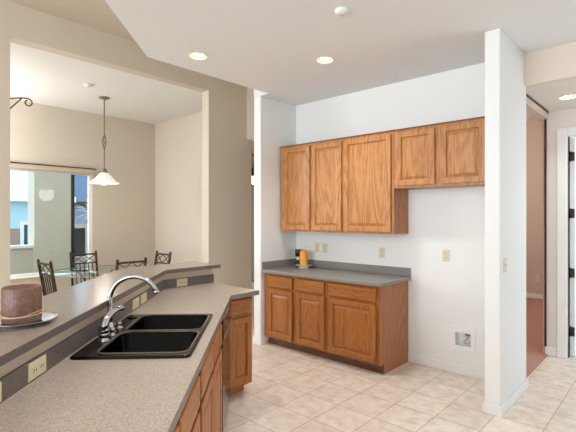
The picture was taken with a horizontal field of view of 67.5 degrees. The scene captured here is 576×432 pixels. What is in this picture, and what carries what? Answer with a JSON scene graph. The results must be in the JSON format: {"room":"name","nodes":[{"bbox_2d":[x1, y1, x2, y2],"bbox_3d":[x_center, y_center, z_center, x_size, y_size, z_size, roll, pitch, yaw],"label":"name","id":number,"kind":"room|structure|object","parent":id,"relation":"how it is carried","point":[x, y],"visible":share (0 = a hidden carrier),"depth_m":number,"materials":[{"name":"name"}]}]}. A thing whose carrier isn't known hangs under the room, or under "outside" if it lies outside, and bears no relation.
{"room":"kitchen","nodes":[
{"label":"kitchen","id":0,"kind":"room"},
{"bbox_2d":[7,0,135,41],"bbox_3d":[-1.525,-2.216,0.441,7.250,0.169,10.600,0,0,42],"label":"ceiling","id":1,"kind":"structure","parent":0,"point":[96,14],"depth_m":4.49,"materials":[{"name":"beige paint"}]},
{"bbox_2d":[10,99,154,296],"bbox_3d":[-3.928,-0.120,6.918,0.120,3.340,4.150,0,0,42],"label":"wall","id":2,"kind":"structure","parent":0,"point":[123,214],"depth_m":7.59,"materials":[{"name":"beige paint"}]},
{"bbox_2d":[10,176,91,279],"bbox_3d":[-4.070,0.090,6.730,0.122,1.720,1.980,0,0,42],"label":"window","id":3,"kind":"structure","parent":2,"relation":"attached to","point":[89,178],"depth_m":7.44,"materials":[{"name":"white"}]},
{"bbox_2d":[10,162,95,175],"bbox_3d":[-4.009,-0.766,6.674,0.077,0.123,2.050,0,0,42],"label":"window blind","id":4,"kind":"object","parent":2,"relation":"attached to","point":[16,166],"visible":1,"depth_m":6.89,"materials":[{"name":"beige"}]},
{"bbox_2d":[10,42,201,123],"bbox_3d":[-3.021,-1.870,6.093,2.570,0.160,4.150,0,0,42],"label":"ceiling","id":5,"kind":"structure","parent":0,"point":[43,77],"depth_m":6.10,"materials":[{"name":"white paint"}]},
{"bbox_2d":[83,83,92,86],"bbox_3d":[-2.697,-1.773,5.811,0.120,0.034,0.120,0,0,42],"label":"smoke detector","id":6,"kind":"object","parent":5,"relation":"attached to","point":[84,84],"visible":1,"depth_m":5.78,"materials":[{"name":"white plastic"}]},
{"bbox_2d":[89,96,119,184],"bbox_3d":[-2.748,-1.134,6.446,0.430,1.311,0.430,0,0,42],"label":"pendant lamp","id":7,"kind":"object","parent":5,"relation":"hanging from","point":[103,178],"visible":1,"depth_m":6.41,"materials":[{"name":"white glass"}]},
{"bbox_2d":[0,269,212,377],"bbox_3d":[-1.064,1.020,2.308,0.476,1.060,3.909,0,0,3],"label":"wall","id":8,"kind":"structure","parent":0,"point":[8,367],"depth_m":2.06,"materials":[{"name":"beige paint"}]},
{"bbox_2d":[0,274,213,403],"bbox_3d":[-0.996,0.593,2.321,0.354,0.086,3.717,0,0,3],"label":"backsplash","id":9,"kind":"structure","parent":8,"relation":"attached to","point":[15,380],"depth_m":1.98,"materials":[{"name":"laminate"}]},
{"bbox_2d":[0,261,220,366],"bbox_3d":[-1.164,0.472,2.362,0.806,0.034,4.155,0,0,4],"label":"bar","id":10,"kind":"object","parent":8,"relation":"on","point":[74,304],"visible":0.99,"depth_m":2.32,"materials":[{"name":"laminate"}]},
{"bbox_2d":[0,311,58,327],"bbox_3d":[-1.141,0.444,1.849,0.284,0.022,0.284,0,0,42],"label":"plate","id":11,"kind":"object","parent":10,"relation":"on","point":[46,315],"visible":0.49,"depth_m":1.84,"materials":[{"name":"silver metal"}]},
{"bbox_2d":[0,284,42,324],"bbox_3d":[-1.141,0.371,1.849,0.161,0.147,0.161,0,0,42],"label":"candle","id":12,"kind":"object","parent":11,"relation":"on","point":[20,303],"visible":1,"depth_m":1.79,"materials":[{"name":"brown wax"}]},
{"bbox_2d":[0,0,251,310],"bbox_3d":[-4.168,-0.290,2.811,0.150,3.680,10.550,0,0,42],"label":"wall","id":13,"kind":"structure","parent":0,"point":[226,149],"depth_m":5.97,"materials":[{"name":"beige paint"}]},
{"bbox_2d":[10,97,32,108],"bbox_3d":[-2.727,-1.128,4.396,0.029,0.207,0.223,0,0,42],"label":"bracket","id":14,"kind":"object","parent":13,"relation":"attached to","point":[19,98],"visible":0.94,"depth_m":4.40,"materials":[{"name":"grey metal"}]},
{"bbox_2d":[155,87,253,264],"bbox_3d":[-1.183,-0.290,7.152,3.625,3.680,0.130,0,0,42],"label":"wall","id":15,"kind":"structure","parent":0,"point":[178,141],"depth_m":7.75,"materials":[{"name":"beige paint"}]},
{"bbox_2d":[252,184,253,281],"bbox_3d":[0.009,0.185,9.522,5.200,2.730,0.100,0,0,42],"label":"wall","id":16,"kind":"structure","parent":0,"point":[252,184],"depth_m":10.23,"materials":[{"name":"brown paint"}]},
{"bbox_2d":[252,140,253,166],"bbox_3d":[-0.812,-1.240,8.619,5.200,0.120,2.540,0,0,42],"label":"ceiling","id":17,"kind":"structure","parent":0,"point":[253,140],"depth_m":7.95,"materials":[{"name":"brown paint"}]},
{"bbox_2d":[252,154,253,184],"bbox_3d":[-0.643,-0.897,8.181,0.170,0.565,0.170,0,0,42],"label":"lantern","id":18,"kind":"object","parent":17,"relation":"hanging from","point":[253,154],"visible":0.19,"depth_m":8.11,"materials":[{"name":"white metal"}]},
{"bbox_2d":[254,96,295,341],"bbox_3d":[-0.118,0.040,5.542,0.118,3.020,0.768,0,0,42],"label":"wall","id":19,"kind":"structure","parent":0,"point":[274,120],"depth_m":5.32,"materials":[{"name":"white paint"}]},
{"bbox_2d":[253,336,267,344],"bbox_3d":[-0.339,1.505,5.299,0.142,0.090,0.135,0,0,42],"label":"baseboard","id":20,"kind":"structure","parent":19,"relation":"attached to","point":[256,340],"depth_m":5.25,"materials":[{"name":"white"}]},
{"bbox_2d":[105,0,575,105],"bbox_3d":[0.694,-1.800,2.008,6.075,0.660,4.905,0,0,42],"label":"ceiling","id":21,"kind":"structure","parent":0,"point":[271,48],"depth_m":3.51,"materials":[{"name":"white paint"}]},
{"bbox_2d":[188,52,207,59],"bbox_3d":[-0.822,-1.510,3.937,0.186,0.092,0.186,0,0,42],"label":"recessed light","id":22,"kind":"object","parent":21,"relation":"in","point":[194,55],"visible":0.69,"depth_m":3.96,"materials":[{"name":"white glass"}]},
{"bbox_2d":[315,56,334,63],"bbox_3d":[0.347,-1.510,4.037,0.186,0.092,0.186,0,0,42],"label":"recessed light","id":23,"kind":"object","parent":21,"relation":"in","point":[322,60],"visible":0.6,"depth_m":4.06,"materials":[{"name":"white glass"}]},
{"bbox_2d":[335,7,348,15],"bbox_3d":[0.382,-1.453,3.059,0.100,0.034,0.100,0,0,42],"label":"smoke detector","id":24,"kind":"object","parent":21,"relation":"attached to","point":[339,11],"visible":1,"depth_m":3.03,"materials":[{"name":"white plastic"}]},
{"bbox_2d":[223,282,575,431],"bbox_3d":[-1.371,1.610,3.545,11.200,0.120,15.400,0,0,42],"label":"floor","id":25,"kind":"structure","parent":0,"point":[290,390],"depth_m":3.66,"materials":[{"name":"tile"}]},
{"bbox_2d":[37,259,56,295],"bbox_3d":[-2.979,1.052,5.728,0.440,0.996,0.523,0,0,40],"label":"dining chair","id":26,"kind":"object","parent":25,"relation":"on","point":[42,275],"visible":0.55,"depth_m":5.58,"materials":[{"name":"grey metal"}]},
{"bbox_2d":[69,251,98,285],"bbox_3d":[-3.131,1.052,6.808,0.523,0.996,0.440,0,0,42],"label":"dining chair","id":27,"kind":"object","parent":25,"relation":"on","point":[71,255],"visible":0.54,"depth_m":6.91,"materials":[{"name":"grey metal"}]},
{"bbox_2d":[50,265,134,281],"bbox_3d":[-2.762,1.179,6.445,1.400,0.763,1.400,0,0,42],"label":"dining table","id":28,"kind":"object","parent":25,"relation":"on","point":[61,271],"visible":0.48,"depth_m":6.43,"materials":[{"name":"clear glass"}]},
{"bbox_2d":[115,257,146,270],"bbox_3d":[-2.265,1.052,5.926,0.523,0.996,0.440,0,0,42],"label":"dining chair","id":29,"kind":"object","parent":25,"relation":"on","point":[144,261],"visible":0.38,"depth_m":5.74,"materials":[{"name":"grey metal"}]},
{"bbox_2d":[154,250,171,264],"bbox_3d":[-2.188,1.052,6.838,0.440,0.996,0.523,0,0,42],"label":"dining chair","id":30,"kind":"object","parent":25,"relation":"on","point":[157,254],"visible":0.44,"depth_m":7.00,"materials":[{"name":"grey metal"}]},
{"bbox_2d":[174,375,199,431],"bbox_3d":[-0.668,1.114,1.452,0.604,0.872,0.925,0,0,-3],"label":"base cabinet","id":31,"kind":"object","parent":25,"relation":"on","point":[188,421],"visible":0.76,"depth_m":1.70,"materials":[{"name":"brown wood"}]},
{"bbox_2d":[196,324,221,431],"bbox_3d":[-0.712,1.114,2.374,0.605,0.872,0.910,0,0,-3],"label":"base cabinet","id":32,"kind":"object","parent":25,"relation":"on","point":[210,408],"visible":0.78,"depth_m":2.33,"materials":[{"name":"brown wood"}]},
{"bbox_2d":[0,274,258,431],"bbox_3d":[-0.604,0.612,2.322,0.841,0.124,3.697,0,0,-3],"label":"countertop","id":33,"kind":"structure","parent":32,"relation":"on","point":[113,395],"depth_m":1.63,"materials":[{"name":"stone"}]},
{"bbox_2d":[0,382,1,401],"bbox_3d":[-0.964,0.590,1.392,0.009,0.067,0.128,0,0,-3],"label":"light switch","id":34,"kind":"object","parent":33,"relation":"attached to","point":[0,382],"visible":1,"depth_m":1.45,"materials":[{"name":"beige plastic"}]},
{"bbox_2d":[28,354,45,382],"bbox_3d":[-0.978,0.590,1.685,0.008,0.067,0.127,0,0,-3],"label":"outlet","id":35,"kind":"object","parent":33,"relation":"attached to","point":[37,367],"visible":1,"depth_m":1.67,"materials":[{"name":"beige plastic"}]},
{"bbox_2d":[33,365,37,374],"bbox_3d":[-0.974,0.590,1.661,0.002,0.028,0.032,0,0,-3],"label":"socket","id":36,"kind":"object","parent":35,"relation":"attached to","point":[35,367],"depth_m":1.66,"materials":[{"name":"beige plastic"}]},
{"bbox_2d":[97,274,159,342],"bbox_3d":[-0.875,0.467,2.271,0.284,0.313,0.283,0,0,19],"label":"faucet","id":37,"kind":"object","parent":33,"relation":"on","point":[106,328],"visible":1,"depth_m":2.32,"materials":[{"name":"silver metal"}]},
{"bbox_2d":[132,297,138,309],"bbox_3d":[-1.038,0.590,2.947,0.009,0.067,0.135,0,0,-2],"label":"light switch","id":38,"kind":"object","parent":33,"relation":"attached to","point":[135,303],"visible":1,"depth_m":2.92,"materials":[{"name":"beige plastic"}]},
{"bbox_2d":[70,314,212,359],"bbox_3d":[-0.731,0.716,2.355,0.540,0.210,0.860,0,0,-3],"label":"sink","id":39,"kind":"object","parent":33,"relation":"in","point":[142,336],"visible":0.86,"depth_m":2.33,"materials":[{"name":"black composite"}]},
{"bbox_2d":[141,292,146,303],"bbox_3d":[-1.046,0.590,3.131,0.009,0.067,0.135,0,0,-3],"label":"light switch","id":40,"kind":"object","parent":33,"relation":"attached to","point":[144,295],"visible":1,"depth_m":3.13,"materials":[{"name":"beige plastic"}]},
{"bbox_2d":[177,278,187,286],"bbox_3d":[-0.954,0.590,3.891,0.008,0.067,0.112,0,0,42],"label":"outlet","id":41,"kind":"object","parent":33,"relation":"attached to","point":[180,282],"visible":1,"depth_m":3.89,"materials":[{"name":"beige plastic"}]},
{"bbox_2d":[220,303,231,431],"bbox_3d":[-0.733,1.116,3.133,0.604,0.868,0.598,0,0,-3],"label":"dishwasher","id":42,"kind":"object","parent":25,"relation":"on","point":[225,346],"visible":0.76,"depth_m":3.03,"materials":[{"name":"black metal"}]},
{"bbox_2d":[230,296,251,394],"bbox_3d":[-0.591,1.114,3.843,0.530,0.872,0.287,0,0,42],"label":"base cabinet","id":43,"kind":"object","parent":25,"relation":"on","point":[241,308],"visible":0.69,"depth_m":3.67,"materials":[{"name":"brown wood"}]},
{"bbox_2d":[265,273,331,359],"bbox_3d":[0.259,1.114,5.141,0.955,0.872,0.614,0,0,42],"label":"base cabinet","id":44,"kind":"object","parent":25,"relation":"on","point":[296,308],"visible":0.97,"depth_m":4.87,"materials":[{"name":"brown wood"}]},
{"bbox_2d":[261,258,410,286],"bbox_3d":[0.495,0.610,4.912,1.636,0.128,0.644,0,0,42],"label":"countertop","id":45,"kind":"structure","parent":44,"relation":"on","point":[352,273],"depth_m":4.85,"materials":[{"name":"grey laminate"}]},
{"bbox_2d":[295,249,301,266],"bbox_3d":[0.134,0.525,5.535,0.086,0.221,0.086,0,0,42],"label":"pepper mill","id":46,"kind":"object","parent":45,"relation":"on","point":[297,251],"visible":0.76,"depth_m":5.50,"materials":[{"name":"black"}]},
{"bbox_2d":[296,264,311,267],"bbox_3d":[0.201,0.618,5.400,0.220,0.036,0.220,0,0,42],"label":"plate","id":47,"kind":"object","parent":45,"relation":"on","point":[296,264],"visible":0.83,"depth_m":5.36,"materials":[{"name":"white ceramic"}]},
{"bbox_2d":[300,250,307,265],"bbox_3d":[0.197,0.513,5.396,0.100,0.188,0.100,0,0,42],"label":"candle","id":48,"kind":"object","parent":47,"relation":"on","point":[303,254],"visible":1,"depth_m":5.36,"materials":[{"name":"orange wax"}]},
{"bbox_2d":[328,281,407,373],"bbox_3d":[0.848,1.114,4.605,0.634,0.872,0.614,0,0,42],"label":"base cabinet","id":49,"kind":"object","parent":25,"relation":"on","point":[368,325],"visible":0.94,"depth_m":4.37,"materials":[{"name":"brown wood"}]},
{"bbox_2d":[296,41,575,370],"bbox_3d":[2.333,0.040,3.755,6.000,3.020,0.115,0,0,42],"label":"wall","id":50,"kind":"structure","parent":0,"point":[442,294],"depth_m":4.44,"materials":[{"name":"white paint"}]},
{"bbox_2d":[280,138,342,232],"bbox_3d":[0.358,-0.354,5.237,0.957,1.062,0.340,0,0,42],"label":"upper cabinet","id":51,"kind":"object","parent":50,"relation":"attached to","point":[311,172],"visible":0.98,"depth_m":5.07,"materials":[{"name":"brown wood"}]},
{"bbox_2d":[315,243,319,251],"bbox_3d":[0.368,0.382,5.458,0.072,0.115,0.008,0,0,42],"label":"outlet","id":52,"kind":"object","parent":50,"relation":"attached to","point":[317,245],"visible":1,"depth_m":5.45,"materials":[{"name":"beige plastic"}]},
{"bbox_2d":[323,243,326,252],"bbox_3d":[0.457,0.388,5.370,0.072,0.115,0.018,0,0,42],"label":"light switch","id":53,"kind":"object","parent":50,"relation":"attached to","point":[324,244],"visible":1,"depth_m":5.37,"materials":[{"name":"beige plastic"}]},
{"bbox_2d":[262,258,410,276],"bbox_3d":[0.497,0.591,4.917,1.631,0.090,0.634,0,0,42],"label":"backsplash","id":54,"kind":"structure","parent":50,"relation":"attached to","point":[390,270],"depth_m":5.14,"materials":[{"name":"grey laminate"}]},
{"bbox_2d":[342,130,407,233],"bbox_3d":[0.944,-0.354,4.703,0.630,1.062,0.340,0,0,42],"label":"upper cabinet","id":55,"kind":"object","parent":50,"relation":"attached to","point":[371,202],"visible":0.96,"depth_m":4.54,"materials":[{"name":"brown wood"}]},
{"bbox_2d":[379,248,384,257],"bbox_3d":[1.052,0.402,4.836,0.072,0.115,0.008,0,0,42],"label":"outlet","id":56,"kind":"object","parent":50,"relation":"attached to","point":[381,250],"visible":1,"depth_m":4.83,"materials":[{"name":"beige plastic"}]},
{"bbox_2d":[393,116,484,189],"bbox_3d":[1.547,-0.588,4.155,1.002,0.595,0.340,0,0,42],"label":"upper cabinet","id":57,"kind":"object","parent":50,"relation":"attached to","point":[451,154],"visible":0.91,"depth_m":4.07,"materials":[{"name":"brown wood"}]},
{"bbox_2d":[408,353,484,379],"bbox_3d":[1.659,1.505,4.282,1.010,0.090,0.012,0,0,42],"label":"baseboard","id":58,"kind":"structure","parent":50,"relation":"attached to","point":[455,368],"depth_m":4.33,"materials":[{"name":"white"}]},
{"bbox_2d":[443,250,449,261],"bbox_3d":[1.592,0.390,4.345,0.072,0.115,0.008,0,0,42],"label":"outlet","id":59,"kind":"object","parent":50,"relation":"attached to","point":[446,253],"visible":1,"depth_m":4.34,"materials":[{"name":"beige plastic"}]},
{"bbox_2d":[451,325,474,352],"bbox_3d":[1.745,1.195,4.259,0.230,0.230,0.090,0,0,42],"label":"outlet box","id":60,"kind":"object","parent":50,"relation":"attached to","point":[462,338],"visible":1,"depth_m":4.26,"materials":[{"name":"white plastic"}]},
{"bbox_2d":[485,28,525,406],"bbox_3d":[1.864,0.040,3.671,0.115,3.020,0.780,0,0,42],"label":"wall pillar","id":61,"kind":"structure","parent":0,"point":[505,90],"depth_m":3.45,"materials":[{"name":"white paint"}]},
{"bbox_2d":[482,379,527,416],"bbox_3d":[1.864,1.510,3.671,0.143,0.080,0.808,0,0,42],"label":"baseboard","id":62,"kind":"structure","parent":61,"relation":"attached to","point":[487,408],"depth_m":3.42,"materials":[{"name":"white"}]},
{"bbox_2d":[503,258,506,272],"bbox_3d":[1.732,0.385,3.426,0.018,0.115,0.072,0,0,42],"label":"light switch","id":63,"kind":"object","parent":61,"relation":"attached to","point":[504,259],"visible":1,"depth_m":3.41,"materials":[{"name":"beige plastic"}]},
{"bbox_2d":[526,112,535,120],"bbox_3d":[2.791,-1.900,6.725,2.680,0.100,4.895,0,0,42],"label":"ceiling","id":64,"kind":"structure","parent":0,"point":[528,116],"depth_m":8.01,"materials":[{"name":"white paint"}]},
{"bbox_2d":[526,119,542,293],"bbox_3d":[4.404,-0.150,8.498,2.680,3.400,0.100,0,0,42],"label":"wall","id":65,"kind":"structure","parent":0,"point":[534,128],"depth_m":8.18,"materials":[{"name":"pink paint"}]},
{"bbox_2d":[526,293,542,298],"bbox_3d":[4.402,1.496,8.422,2.580,0.092,0.015,0,0,42],"label":"baseboard","id":66,"kind":"structure","parent":65,"relation":"attached to","point":[528,295],"depth_m":8.17,"materials":[{"name":"white wood"}]},
{"bbox_2d":[526,297,547,377],"bbox_3d":[2.840,1.546,6.683,2.610,0.008,4.890,0,0,42],"label":"floor","id":67,"kind":"structure","parent":0,"point":[535,356],"depth_m":5.66,"materials":[{"name":"brown wood"}]},
{"bbox_2d":[526,96,547,120],"bbox_3d":[2.489,-1.472,4.427,0.085,0.755,1.180,0,0,42],"label":"lintel","id":68,"kind":"object","parent":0,"point":[532,108],"visible":0.21,"depth_m":4.51,"materials":[{"name":"beige paint"}]},
{"bbox_2d":[526,78,575,111],"bbox_3d":[3.739,-1.290,3.290,3.294,0.220,1.180,0,0,42],"label":"ceiling","id":69,"kind":"structure","parent":0,"point":[546,95],"depth_m":4.12,"materials":[{"name":"beige paint"}]},
{"bbox_2d":[557,94,575,99],"bbox_3d":[2.755,-1.220,4.239,0.186,0.092,0.186,0,0,42],"label":"recessed light","id":70,"kind":"object","parent":69,"relation":"in","point":[565,97],"visible":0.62,"depth_m":4.27,"materials":[{"name":"white glass"}]},
{"bbox_2d":[543,120,575,352],"bbox_3d":[4.126,-0.150,6.223,0.030,3.400,3.640,0,0,42],"label":"wall","id":71,"kind":"structure","parent":0,"point":[543,120],"depth_m":4.88,"materials":[{"name":"beige paint"}]},
{"bbox_2d":[526,93,548,345],"bbox_3d":[2.515,0.135,4.409,0.044,2.630,1.168,0,0,42],"label":"trim","id":72,"kind":"structure","parent":71,"relation":"attached to","point":[527,95],"depth_m":4.84,"materials":[{"name":"brown"}]},
{"bbox_2d":[547,108,575,358],"bbox_3d":[4.164,-0.150,3.776,3.320,3.400,0.110,0,0,42],"label":"wall","id":73,"kind":"structure","parent":0,"point":[566,117],"depth_m":4.80,"materials":[{"name":"beige paint"}]},
{"bbox_2d":[545,346,556,356],"bbox_3d":[2.935,1.500,4.811,0.108,0.100,0.012,0,0,42],"label":"baseboard","id":74,"kind":"structure","parent":73,"relation":"attached to","point":[551,351],"depth_m":4.80,"materials":[{"name":"white"}]},
{"bbox_2d":[557,126,575,358],"bbox_3d":[3.385,0.285,4.471,1.008,2.530,0.130,0,0,42],"label":"trim","id":75,"kind":"structure","parent":73,"relation":"attached to","point":[562,133],"depth_m":4.73,"materials":[{"name":"white wood"}]},
{"bbox_2d":[570,137,575,355],"bbox_3d":[3.407,0.330,5.058,0.050,2.420,0.802,0,0,42],"label":"door","id":76,"kind":"structure","parent":73,"relation":"in","point":[572,140],"depth_m":4.78,"materials":[{"name":"white paint"},{"name":"dark bronze metal"}]},
{"label":"outside","id":77,"kind":"structure","parent":0,"visible":0},
{"bbox_3d":[-12.905,1.750,21.199,32.380,0.200,38.000,0,0,42],"label":"ground","id":78,"kind":"structure","parent":77,"visible":0},
{"bbox_2d":[10,228,19,244],"bbox_3d":[-8.312,0.965,8.844,0.200,1.370,5.900,0,0,42],"label":"wall","id":79,"kind":"structure","parent":78,"relation":"on","point":[14,232],"depth_m":10.51,"materials":[{"name":"pink paint"}]},
{"bbox_2d":[20,221,27,244],"bbox_3d":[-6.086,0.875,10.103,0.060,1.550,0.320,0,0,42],"label":"patio door","id":80,"kind":"structure","parent":78,"relation":"on","point":[23,224],"depth_m":10.01,"materials":[{"name":"white"}]},
{"bbox_2d":[10,170,75,227],"bbox_3d":[-11.893,-0.410,16.358,6.390,4.120,4.900,0,0,42],"label":"neighbor house","id":81,"kind":"structure","parent":78,"relation":"on","point":[18,180],"depth_m":15.04,"materials":[{"name":"stucco"},{"name":"paint"}]},
{"bbox_2d":[10,248,86,274],"bbox_3d":[-4.593,1.100,7.895,0.180,1.100,6.500,0,0,42],"label":"wall","id":82,"kind":"structure","parent":78,"relation":"on","point":[21,259],"depth_m":7.65,"materials":[{"name":"paint"}]},
{"bbox_2d":[10,245,33,248],"bbox_3d":[-5.721,0.527,6.655,0.280,0.044,3.149,0,0,42],"label":"trim","id":83,"kind":"structure","parent":82,"relation":"on","point":[11,246],"depth_m":7.64,"materials":[{"name":"white"}]},
{"bbox_2d":[28,172,70,272],"bbox_3d":[-4.460,-0.050,8.064,0.350,3.400,0.630,0,0,42],"label":"pillar","id":84,"kind":"structure","parent":78,"relation":"on","point":[49,194],"depth_m":7.91,"materials":[{"name":"paint"}]},
{"bbox_2d":[71,175,74,268],"bbox_3d":[-4.221,-0.050,8.334,0.260,3.400,0.080,0,0,42],"label":"patio post","id":85,"kind":"object","parent":78,"relation":"on","point":[72,176],"visible":0.14,"depth_m":8.26,"materials":[{"name":"brown metal"}]},
{"bbox_2d":[75,224,86,256],"bbox_3d":[-4.471,0.900,8.906,0.060,1.500,0.660,0,0,42],"label":"gate","id":86,"kind":"object","parent":78,"relation":"on","point":[80,229],"visible":0.14,"depth_m":9.03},
{"bbox_2d":[75,175,86,223],"bbox_3d":[-9.302,-0.360,22.923,5.390,4.020,7.300,0,0,42],"label":"neighbor house","id":87,"kind":"structure","parent":78,"relation":"on","point":[80,180],"depth_m":19.60,"materials":[{"name":"blue"}]},
{"bbox_2d":[75,199,86,222],"bbox_3d":[-4.603,0.610,10.121,0.893,2.084,0.937,0,0,0],"label":"yucca","id":88,"kind":"object","parent":78,"relation":"on","point":[86,199],"visible":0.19,"depth_m":10.05,"materials":[{"name":"plant"}]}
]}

